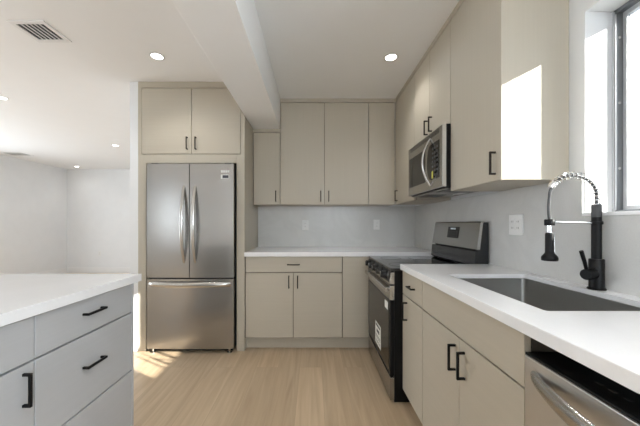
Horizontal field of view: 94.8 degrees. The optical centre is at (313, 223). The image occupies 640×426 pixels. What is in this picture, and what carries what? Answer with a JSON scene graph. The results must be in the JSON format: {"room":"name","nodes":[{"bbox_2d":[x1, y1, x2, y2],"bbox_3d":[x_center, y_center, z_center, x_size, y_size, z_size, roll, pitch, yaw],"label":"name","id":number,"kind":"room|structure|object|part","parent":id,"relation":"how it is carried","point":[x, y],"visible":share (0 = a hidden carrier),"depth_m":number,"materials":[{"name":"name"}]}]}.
{"room":"kitchen","nodes":[
{"label":"kitchen","id":0,"kind":"room"},
{"bbox_2d":[0,155,66,273],"bbox_3d":[-6.035,-0.070,2.055,0.150,2.505,10.110,0,0,0],"label":"wall","id":1,"kind":"structure","parent":0,"point":[33,195],"depth_m":6.24,"materials":[{"name":"white paint"}]},
{"bbox_2d":[32,267,66,273],"bbox_3d":[-5.952,1.115,2.047,0.016,0.135,10.094,0,0,0],"label":"baseboard","id":2,"kind":"structure","parent":1,"relation":"attached to","point":[61,270],"depth_m":6.77,"materials":[{"name":"white paint"}]},
{"bbox_2d":[67,169,129,266],"bbox_3d":[-3.871,-0.070,7.185,4.478,2.505,0.150,0,0,0],"label":"wall","id":3,"kind":"structure","parent":0,"point":[98,200],"depth_m":7.11,"materials":[{"name":"white paint"}]},
{"bbox_2d":[67,267,129,272],"bbox_3d":[-3.834,1.115,7.102,4.251,0.135,0.016,0,0,0],"label":"baseboard","id":4,"kind":"structure","parent":3,"relation":"attached to","point":[69,269],"depth_m":7.09,"materials":[{"name":"white paint"}]},
{"bbox_2d":[130,82,137,336],"bbox_3d":[-1.671,-0.070,4.923,0.077,2.505,4.375,0,0,0],"label":"wall partition","id":5,"kind":"structure","parent":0,"point":[133,85],"depth_m":2.73,"materials":[{"name":"white paint"}]},
{"bbox_2d":[134,337,137,351],"bbox_3d":[-1.679,1.115,2.727,0.093,0.135,0.016,0,0,0],"label":"baseboard","id":6,"kind":"structure","parent":5,"relation":"attached to","point":[135,338],"depth_m":2.72,"materials":[{"name":"white paint"}]},
{"bbox_2d":[0,0,458,168],"bbox_3d":[-2.393,-1.383,2.055,7.535,0.120,10.510,0,0,0],"label":"ceiling","id":7,"kind":"structure","parent":0,"point":[67,105],"depth_m":2.38,"materials":[{"name":"paint"}]},
{"bbox_2d":[0,152,33,155],"bbox_3d":[-5.590,-1.319,5.540,0.380,0.007,0.300,0,0,0],"label":"ceiling vent","id":8,"kind":"object","parent":7,"relation":"in","point":[8,153],"visible":1,"depth_m":5.51,"materials":[{"name":"white metal"}]},
{"bbox_2d":[7,20,71,42],"bbox_3d":[-1.872,-1.319,2.021,0.240,0.007,0.226,0,0,0],"label":"ceiling vent","id":9,"kind":"object","parent":7,"relation":"in","point":[40,31],"visible":1,"depth_m":2.01,"materials":[{"name":"white metal"}]},
{"bbox_2d":[149,52,164,60],"bbox_3d":[-1.232,-1.319,2.315,0.116,0.007,0.116,0,0,0],"label":"recessed light","id":10,"kind":"object","parent":7,"relation":"in","point":[154,55],"visible":1,"depth_m":2.31,"materials":[{"name":"white plastic"}]},
{"bbox_2d":[172,0,279,132],"bbox_3d":[-0.495,-1.163,0.200,0.286,0.320,6.400,0,0,0],"label":"ceiling beam","id":11,"kind":"structure","parent":7,"relation":"attached to","point":[229,32],"depth_m":1.76,"materials":[{"name":"paint"}]},
{"bbox_2d":[384,53,398,61],"bbox_3d":[0.614,-1.319,2.329,0.116,0.007,0.116,0,0,0],"label":"recessed light","id":12,"kind":"object","parent":7,"relation":"in","point":[389,57],"visible":1,"depth_m":2.33,"materials":[{"name":"white plastic"}]},
{"bbox_2d":[64,273,422,425],"bbox_3d":[-2.393,1.242,2.055,7.535,0.120,10.510,0,0,0],"label":"floor","id":13,"kind":"structure","parent":0,"point":[341,386],"depth_m":2.12,"materials":[{"name":"brown wood"}]},
{"bbox_2d":[0,316,33,425],"bbox_3d":[-1.221,0.742,0.716,0.652,0.880,0.522,0,0,0],"label":"base cabinet","id":14,"kind":"object","parent":13,"relation":"on","point":[16,338],"visible":0.99,"depth_m":0.92,"materials":[{"name":"grey"}]},
{"bbox_3d":[-0.936,0.377,0.717,0.019,0.141,0.519,0,0,0],"label":"drawer","id":15,"kind":"part","parent":14,"relation":"part of","materials":[{"name":"laminate"}]},
{"bbox_3d":[-0.936,0.767,0.717,0.019,0.626,0.519,0,0,0],"label":"door","id":16,"kind":"part","parent":14,"relation":"part of","materials":[{"name":"laminate"}]},
{"bbox_3d":[-0.913,0.531,0.938,0.028,0.108,0.009,0,0,0],"label":"handle","id":17,"kind":"part","parent":14,"relation":"part of","materials":[{"name":"black metal"}]},
{"bbox_2d":[0,274,141,326],"bbox_3d":[-1.419,0.281,0.467,1.022,0.037,2.173,0,0,0],"label":"countertop","id":18,"kind":"structure","parent":14,"relation":"on","point":[22,296],"depth_m":1.19,"materials":[{"name":"white stone"}]},
{"bbox_2d":[30,283,133,425],"bbox_3d":[-1.223,0.742,1.247,0.648,0.880,0.538,0,0,0],"label":"base cabinet","id":19,"kind":"object","parent":13,"relation":"on","point":[83,360],"visible":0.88,"depth_m":1.20,"materials":[{"name":"grey wood"}]},
{"bbox_3d":[-0.936,0.377,1.239,0.019,0.141,0.517,0,0,0],"label":"drawer","id":20,"kind":"part","parent":19,"relation":"part of","materials":[{"name":"laminate"}]},
{"bbox_3d":[-0.913,0.579,1.232,0.028,0.009,0.108,0,0,0],"label":"handle","id":21,"kind":"part","parent":19,"relation":"part of","materials":[{"name":"black metal"}]},
{"bbox_3d":[-0.913,0.364,1.232,0.028,0.009,0.108,0,0,0],"label":"handle","id":22,"kind":"part","parent":19,"relation":"part of","materials":[{"name":"black metal"}]},
{"bbox_3d":[-0.936,0.914,1.239,0.019,0.331,0.517,0,0,0],"label":"drawer","id":23,"kind":"part","parent":19,"relation":"part of","materials":[{"name":"laminate"}]},
{"bbox_3d":[-1.237,0.742,1.508,0.620,0.880,0.016,0,0,0],"label":"panel","id":24,"kind":"part","parent":19,"relation":"part of","materials":[{"name":"laminate"}]},
{"bbox_2d":[147,163,236,352],"bbox_3d":[-1.124,0.311,2.982,0.792,1.742,0.757,0,0,0],"label":"refrigerator","id":25,"kind":"object","parent":13,"relation":"on","point":[192,208],"visible":1,"depth_m":2.67,"materials":[{"name":"grey metal"}]},
{"bbox_3d":[-1.326,-0.030,2.703,0.388,1.037,0.062,0,0,0],"label":"door","id":26,"kind":"part","parent":25,"relation":"part of","materials":[{"name":"silver metal"}]},
{"bbox_3d":[-1.178,0.002,2.643,0.036,0.708,0.079,0,0,0],"label":"handle","id":27,"kind":"part","parent":25,"relation":"part of","materials":[{"name":"silver metal"}]},
{"bbox_3d":[-1.124,0.548,2.657,0.750,0.045,0.075,0,0,0],"label":"handle","id":28,"kind":"part","parent":25,"relation":"part of","materials":[{"name":"silver metal"}]},
{"bbox_3d":[-1.124,0.820,2.703,0.792,0.635,0.062,0,0,0],"label":"freezer drawer","id":29,"kind":"part","parent":25,"relation":"part of","materials":[{"name":"silver metal"}]},
{"bbox_3d":[-1.076,0.002,2.643,0.036,0.708,0.079,0,0,0],"label":"handle","id":30,"kind":"part","parent":25,"relation":"part of","materials":[{"name":"silver metal"}]},
{"bbox_3d":[-0.926,-0.030,2.703,0.396,1.037,0.062,0,0,0],"label":"door","id":31,"kind":"part","parent":25,"relation":"part of","materials":[{"name":"silver metal"}]},
{"bbox_2d":[138,82,257,350],"bbox_3d":[-1.137,-0.070,3.051,0.991,2.505,0.698,0,0,0],"label":"tall cabinet","id":32,"kind":"object","parent":13,"relation":"on","point":[179,122],"visible":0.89,"depth_m":2.73,"materials":[{"name":"brown"}]},
{"bbox_3d":[-1.595,-0.070,3.067,0.074,2.505,0.665,0,0,0],"label":"panel","id":33,"kind":"part","parent":32,"relation":"part of","materials":[{"name":"beige wood"}]},
{"bbox_3d":[-1.367,-0.958,2.744,0.459,0.609,0.019,0,0,0],"label":"door","id":34,"kind":"part","parent":32,"relation":"part of","materials":[{"name":"beige wood"}]},
{"bbox_3d":[-1.137,-1.295,2.743,0.991,0.056,0.020,0,0,0],"label":"rail","id":35,"kind":"part","parent":32,"relation":"part of","materials":[{"name":"beige wood"}]},
{"bbox_3d":[-1.137,-0.607,2.745,0.842,0.082,0.021,0,0,0],"label":"rail","id":36,"kind":"part","parent":32,"relation":"part of","materials":[{"name":"beige wood"}]},
{"bbox_3d":[-0.906,-0.958,2.744,0.454,0.609,0.019,0,0,0],"label":"door","id":37,"kind":"part","parent":32,"relation":"part of","materials":[{"name":"beige wood"}]},
{"bbox_3d":[-0.678,-0.070,3.067,0.074,2.505,0.665,0,0,0],"label":"panel","id":38,"kind":"part","parent":32,"relation":"part of","materials":[{"name":"beige wood"}]},
{"bbox_2d":[245,257,341,347],"bbox_3d":[-0.186,0.742,3.051,0.908,0.880,0.696,0,0,0],"label":"base cabinet","id":39,"kind":"object","parent":13,"relation":"on","point":[291,302],"visible":0.98,"depth_m":2.73,"materials":[{"name":"brown wood"}]},
{"bbox_3d":[-0.410,0.756,2.744,0.440,0.604,0.019,0,0,0],"label":"door","id":40,"kind":"part","parent":39,"relation":"part of","materials":[{"name":"beige wood"}]},
{"bbox_3d":[-0.182,0.377,2.744,0.896,0.141,0.019,0,0,0],"label":"drawer","id":41,"kind":"part","parent":39,"relation":"part of","materials":[{"name":"beige wood"}]},
{"bbox_3d":[0.040,0.756,2.744,0.452,0.604,0.019,0,0,0],"label":"door","id":42,"kind":"part","parent":39,"relation":"part of","materials":[{"name":"beige wood"}]},
{"bbox_2d":[244,247,431,256],"bbox_3d":[0.260,0.281,3.058,1.802,0.039,0.683,0,0,0],"label":"countertop","id":43,"kind":"structure","parent":39,"relation":"on","point":[258,251],"depth_m":2.72,"materials":[{"name":"white stone"}]},
{"bbox_2d":[342,257,368,347],"bbox_3d":[0.714,0.742,3.067,0.892,0.880,0.664,0,0,0],"label":"base cabinet","id":44,"kind":"object","parent":13,"relation":"on","point":[355,282],"visible":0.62,"depth_m":2.73,"materials":[{"name":"brown wood"}]},
{"bbox_2d":[402,271,423,424],"bbox_3d":[0.864,0.743,1.756,0.621,0.878,0.353,0,0,0],"label":"base cabinet","id":45,"kind":"object","parent":13,"relation":"on","point":[412,304],"visible":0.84,"depth_m":1.72,"materials":[{"name":"brown wood"}]},
{"bbox_3d":[0.569,0.547,1.838,0.032,0.115,0.009,0,0,0],"label":"handle","id":46,"kind":"part","parent":45,"relation":"part of","materials":[{"name":"black metal"}]},
{"bbox_3d":[0.595,0.380,1.756,0.019,0.148,0.349,0,0,0],"label":"drawer","id":47,"kind":"part","parent":45,"relation":"part of","materials":[{"name":"beige wood"}]},
{"bbox_2d":[365,221,487,401],"bbox_3d":[0.808,0.583,2.321,0.694,1.198,0.771,0,0,0],"label":"stove","id":48,"kind":"object","parent":13,"relation":"on","point":[455,242],"visible":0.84,"depth_m":2.09,"materials":[{"name":"black metal"}]},
{"bbox_3d":[0.487,0.437,2.322,0.034,0.031,0.744,0,0,0],"label":"handle","id":49,"kind":"part","parent":48,"relation":"part of","materials":[{"name":"silver metal"}]},
{"bbox_3d":[0.486,0.350,2.183,0.048,0.056,0.056,0,0,0],"label":"knob","id":50,"kind":"part","parent":48,"relation":"part of","materials":[{"name":"black plastic"}]},
{"bbox_3d":[0.505,0.746,2.322,0.003,0.472,0.708,0,0,0],"label":"door glass","id":51,"kind":"part","parent":48,"relation":"part of","materials":[{"name":"black"}]},
{"bbox_3d":[0.501,0.391,2.322,0.004,0.012,0.744,0,0,0],"label":"panel trim","id":52,"kind":"part","parent":48,"relation":"part of","materials":[{"name":"silver metal"}]},
{"bbox_3d":[0.519,1.089,2.322,0.027,0.150,0.766,0,0,0],"label":"storage drawer","id":53,"kind":"part","parent":48,"relation":"part of","materials":[{"name":"silver metal"}]},
{"bbox_3d":[0.519,0.703,2.322,0.027,0.599,0.766,0,0,0],"label":"oven door","id":54,"kind":"part","parent":48,"relation":"part of","materials":[{"name":"black ceramic"}]},
{"bbox_3d":[0.518,0.354,2.322,0.031,0.086,0.744,0,0,0],"label":"control panel","id":55,"kind":"part","parent":48,"relation":"part of","materials":[{"name":"black plastic"}]},
{"bbox_3d":[0.486,0.350,2.038,0.048,0.056,0.056,0,0,0],"label":"knob","id":56,"kind":"part","parent":48,"relation":"part of","materials":[{"name":"black plastic"}]},
{"bbox_3d":[0.519,0.455,1.938,0.027,0.094,0.002,0,0,0],"label":"door trim","id":57,"kind":"part","parent":48,"relation":"part of","materials":[{"name":"silver metal"}]},
{"bbox_2d":[369,256,458,270],"bbox_3d":[0.796,0.301,2.322,0.577,0.017,0.768,0,0,0],"label":"cooktop","id":58,"kind":"object","parent":48,"relation":"in","point":[388,263],"depth_m":2.35,"materials":[{"name":"grey"}]},
{"bbox_3d":[1.100,0.076,2.297,0.052,0.184,0.718,0,0,0],"label":"backguard panel","id":59,"kind":"part","parent":48,"relation":"part of","materials":[{"name":"silver metal"}]},
{"bbox_2d":[423,281,557,425],"bbox_3d":[0.864,0.743,1.196,0.621,0.878,0.764,0,0,0],"label":"base cabinet","id":60,"kind":"object","parent":13,"relation":"on","point":[474,362],"visible":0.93,"depth_m":1.10,"materials":[{"name":"brown wood"}]},
{"bbox_3d":[0.595,0.770,1.380,0.019,0.620,0.392,0,0,0],"label":"door","id":61,"kind":"part","parent":60,"relation":"part of","materials":[{"name":"beige wood"}]},
{"bbox_3d":[0.569,0.549,1.212,0.032,0.108,0.009,0,0,0],"label":"handle","id":62,"kind":"part","parent":60,"relation":"part of","materials":[{"name":"black metal"}]},
{"bbox_3d":[0.569,0.549,1.137,0.032,0.108,0.009,0,0,0],"label":"handle","id":63,"kind":"part","parent":60,"relation":"part of","materials":[{"name":"black metal"}]},
{"bbox_3d":[0.595,0.380,1.196,0.019,0.148,0.760,0,0,0],"label":"false drawer","id":64,"kind":"part","parent":60,"relation":"part of","materials":[{"name":"beige wood"}]},
{"bbox_3d":[0.595,0.770,0.998,0.019,0.620,0.364,0,0,0],"label":"door","id":65,"kind":"part","parent":60,"relation":"part of","materials":[{"name":"beige wood"}]},
{"bbox_2d":[400,264,639,393],"bbox_3d":[0.865,0.281,0.613,0.595,0.039,2.625,0,0,0],"label":"countertop","id":66,"kind":"structure","parent":60,"relation":"on","point":[607,343],"depth_m":0.81,"materials":[{"name":"white stone"}]},
{"bbox_2d":[459,278,639,310],"bbox_3d":[0.900,0.396,1.208,0.440,0.224,0.685,0,0,0],"label":"sink","id":67,"kind":"object","parent":66,"relation":"in","point":[543,296],"visible":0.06,"depth_m":1.39,"materials":[{"name":"silver metal"}]},
{"bbox_2d":[541,171,606,290],"bbox_3d":[1.041,0.025,1.173,0.246,0.472,0.070,0,0,0],"label":"faucet","id":68,"kind":"object","parent":66,"relation":"on","point":[594,272],"visible":1,"depth_m":1.17,"materials":[{"name":"black metal"}]},
{"bbox_3d":[1.043,-0.005,1.178,0.158,0.013,0.010,0,0,0],"label":"support arm","id":69,"kind":"part","parent":68,"relation":"part of","materials":[{"name":"silver metal"}]},
{"bbox_3d":[1.063,0.145,1.155,0.044,0.083,0.014,0,0,-15],"label":"lever","id":70,"kind":"part","parent":68,"relation":"part of","materials":[{"name":"black metal"}]},
{"bbox_3d":[1.134,0.056,1.178,0.032,0.167,0.032,0,0,0],"label":"post","id":71,"kind":"part","parent":68,"relation":"part of","materials":[{"name":"black metal"}]},
{"bbox_2d":[525,352,639,425],"bbox_3d":[0.828,0.740,0.515,0.624,0.876,0.590,0,0,0],"label":"dishwasher","id":72,"kind":"object","parent":13,"relation":"on","point":[560,390],"visible":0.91,"depth_m":0.66,"materials":[{"name":"grey metal"}]},
{"bbox_3d":[0.552,0.400,0.512,0.074,0.042,0.541,0,0,0],"label":"handle","id":73,"kind":"part","parent":72,"relation":"part of","materials":[{"name":"silver metal"}]},
{"bbox_2d":[415,0,635,296],"bbox_3d":[1.265,-0.070,0.275,0.180,2.505,6.550,0,0,0],"label":"wall","id":74,"kind":"structure","parent":0,"point":[590,21],"depth_m":1.27,"materials":[{"name":"white paint"}]},
{"bbox_2d":[395,71,450,204],"bbox_3d":[1.003,-0.764,2.807,0.342,1.118,0.583,0,0,0],"label":"upper cabinet","id":75,"kind":"object","parent":74,"relation":"attached to","point":[404,101],"visible":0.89,"depth_m":2.79,"materials":[{"name":"brown wood"}]},
{"bbox_3d":[0.872,-0.743,2.807,0.019,1.074,0.580,0,0,0],"label":"door","id":76,"kind":"part","parent":75,"relation":"part of","materials":[{"name":"beige wood"}]},
{"bbox_2d":[414,14,450,145],"bbox_3d":[1.003,-0.979,2.182,0.342,0.686,0.663,0,0,0],"label":"upper cabinet","id":77,"kind":"object","parent":74,"relation":"attached to","point":[432,76],"visible":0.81,"depth_m":2.09,"materials":[{"name":"brown wood"}]},
{"bbox_3d":[0.872,-0.959,2.348,0.019,0.643,0.328,0,0,0],"label":"door","id":78,"kind":"part","parent":77,"relation":"part of","materials":[{"name":"beige wood"}]},
{"bbox_3d":[0.847,-0.726,2.222,0.030,0.110,0.009,0,0,0],"label":"handle","id":79,"kind":"part","parent":77,"relation":"part of","materials":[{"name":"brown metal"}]},
{"bbox_3d":[0.872,-0.959,2.016,0.019,0.643,0.328,0,0,0],"label":"door","id":80,"kind":"part","parent":77,"relation":"part of","materials":[{"name":"beige wood"}]},
{"bbox_2d":[409,124,478,196],"bbox_3d":[0.961,-0.428,2.181,0.424,0.411,0.663,0,0,0],"label":"microwave","id":81,"kind":"object","parent":77,"relation":"attached to","point":[430,158],"visible":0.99,"depth_m":2.03,"materials":[{"name":"silver metal"}]},
{"bbox_3d":[0.784,-0.427,2.045,0.068,0.336,0.026,0,0,0],"label":"handle","id":82,"kind":"part","parent":81,"relation":"part of","materials":[{"name":"silver metal"}]},
{"bbox_3d":[0.824,-0.433,2.182,0.025,0.394,0.662,0,0,0],"label":"frame","id":83,"kind":"part","parent":81,"relation":"part of","materials":[{"name":"silver metal"}]},
{"bbox_3d":[0.824,-0.433,1.851,0.024,0.390,0.001,0,0,0],"label":"edge trim","id":84,"kind":"part","parent":81,"relation":"part of","materials":[{"name":"silver metal"}]},
{"bbox_3d":[0.993,-0.228,2.182,0.304,0.006,0.622,0,0,0],"label":"underside plate","id":85,"kind":"part","parent":81,"relation":"part of","materials":[{"name":"silver metal"}]},
{"bbox_2d":[451,0,568,190],"bbox_3d":[1.003,-0.763,1.599,0.342,1.118,0.498,0,0,0],"label":"upper cabinet","id":86,"kind":"object","parent":74,"relation":"attached to","point":[510,58],"visible":0.96,"depth_m":1.35,"materials":[{"name":"brown wood"}]},
{"bbox_3d":[0.872,-0.743,1.601,0.019,1.074,0.493,0,0,0],"label":"door","id":87,"kind":"part","parent":86,"relation":"part of","materials":[{"name":"beige wood"}]},
{"bbox_3d":[0.847,-0.288,1.392,0.030,0.110,0.009,0,0,0],"label":"handle","id":88,"kind":"part","parent":86,"relation":"part of","materials":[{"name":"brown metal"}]},
{"bbox_3d":[1.018,-0.763,1.358,0.312,1.118,0.016,0,0,0],"label":"panel","id":89,"kind":"part","parent":86,"relation":"part of","materials":[{"name":"beige wood"}]},
{"bbox_2d":[414,178,639,296],"bbox_3d":[1.169,0.029,1.344,0.012,0.465,4.088,0,0,0],"label":"backsplash","id":90,"kind":"structure","parent":74,"relation":"attached to","point":[620,233],"depth_m":1.48,"materials":[{"name":"stone"}]},
{"bbox_2d":[509,214,523,234],"bbox_3d":[1.158,0.004,1.684,0.009,0.118,0.116,0,0,0],"label":"wall outlet","id":91,"kind":"object","parent":90,"relation":"attached to","point":[516,221],"visible":1,"depth_m":1.67,"materials":[{"name":"white plastic"}]},
{"bbox_2d":[510,219,514,229],"bbox_3d":[1.155,0.004,1.707,0.003,0.066,0.033,0,0,0],"label":"receptacle","id":92,"kind":"object","parent":91,"relation":"attached to","point":[512,221],"depth_m":1.70,"materials":[{"name":"grey plastic"}]},
{"bbox_2d":[516,219,519,230],"bbox_3d":[1.155,0.004,1.661,0.003,0.066,0.033,0,0,0],"label":"receptacle","id":93,"kind":"object","parent":91,"relation":"attached to","point":[517,220],"depth_m":1.66,"materials":[{"name":"grey plastic"}]},
{"bbox_2d":[582,211,639,215],"bbox_3d":[1.228,-0.041,0.966,0.136,0.015,0.612,0,0,0],"label":"window sill","id":94,"kind":"structure","parent":74,"relation":"attached to","point":[616,212],"depth_m":1.12,"materials":[{"name":"white stone"}]},
{"bbox_2d":[612,0,639,211],"bbox_3d":[1.318,-0.482,0.966,0.056,0.871,0.612,0,0,0],"label":"window","id":95,"kind":"structure","parent":74,"relation":"in","point":[622,16],"depth_m":1.26,"materials":[{"name":"grey metal"}]},
{"bbox_3d":[1.333,-0.481,1.150,0.022,0.843,0.212,0,0,0],"label":"sash","id":96,"kind":"part","parent":95,"relation":"part of","materials":[{"name":"silver metal"}]},
{"bbox_3d":[1.333,-0.480,1.145,0.004,0.805,0.190,0,0,0],"label":"glass","id":97,"kind":"part","parent":95,"relation":"part of","materials":[{"name":"glass"}]},
{"bbox_3d":[-0.267,-0.071,3.470,2.884,2.505,0.140,0,0,0],"label":"wall","id":98,"kind":"structure","parent":0,"visible":0},
{"bbox_2d":[253,129,281,205],"bbox_3d":[-0.496,-0.604,3.233,0.287,0.797,0.331,0,0,0],"label":"upper cabinet","id":99,"kind":"object","parent":98,"relation":"attached to","point":[266,146],"visible":0.99,"depth_m":3.10,"materials":[{"name":"brown wood"}]},
{"bbox_2d":[280,99,367,205],"bbox_3d":[0.114,-0.764,3.233,0.930,1.118,0.331,0,0,0],"label":"upper cabinet","id":100,"kind":"object","parent":98,"relation":"attached to","point":[324,142],"visible":1,"depth_m":3.10,"materials":[{"name":"brown wood"}]},
{"bbox_3d":[-0.117,-0.743,3.110,0.462,1.074,0.019,0,0,0],"label":"door","id":101,"kind":"part","parent":100,"relation":"part of","materials":[{"name":"beige wood"}]},
{"bbox_3d":[0.347,-0.743,3.110,0.459,1.074,0.019,0,0,0],"label":"door","id":102,"kind":"part","parent":100,"relation":"part of","materials":[{"name":"beige wood"}]},
{"bbox_2d":[258,206,413,246],"bbox_3d":[0.261,0.029,3.394,1.802,0.465,0.012,0,0,0],"label":"backsplash","id":103,"kind":"structure","parent":98,"relation":"attached to","point":[278,226],"depth_m":3.39,"materials":[{"name":"stone"}]},
{"bbox_2d":[302,220,307,229],"bbox_3d":[-0.094,0.012,3.383,0.070,0.115,0.009,0,0,0],"label":"wall outlet","id":104,"kind":"object","parent":103,"relation":"attached to","point":[304,222],"visible":1,"depth_m":3.38,"materials":[{"name":"white plastic"}]},
{"bbox_2d":[374,220,379,229],"bbox_3d":[0.726,0.007,3.383,0.070,0.115,0.009,0,0,0],"label":"wall outlet","id":105,"kind":"object","parent":103,"relation":"attached to","point":[376,222],"visible":1,"depth_m":3.38,"materials":[{"name":"white plastic"}]},
{"bbox_2d":[366,99,394,205],"bbox_3d":[0.721,-0.764,3.249,0.282,1.118,0.299,0,0,0],"label":"upper cabinet","id":106,"kind":"object","parent":98,"relation":"attached to","point":[381,112],"visible":0.98,"depth_m":3.10,"materials":[{"name":"brown wood"}]}
]}

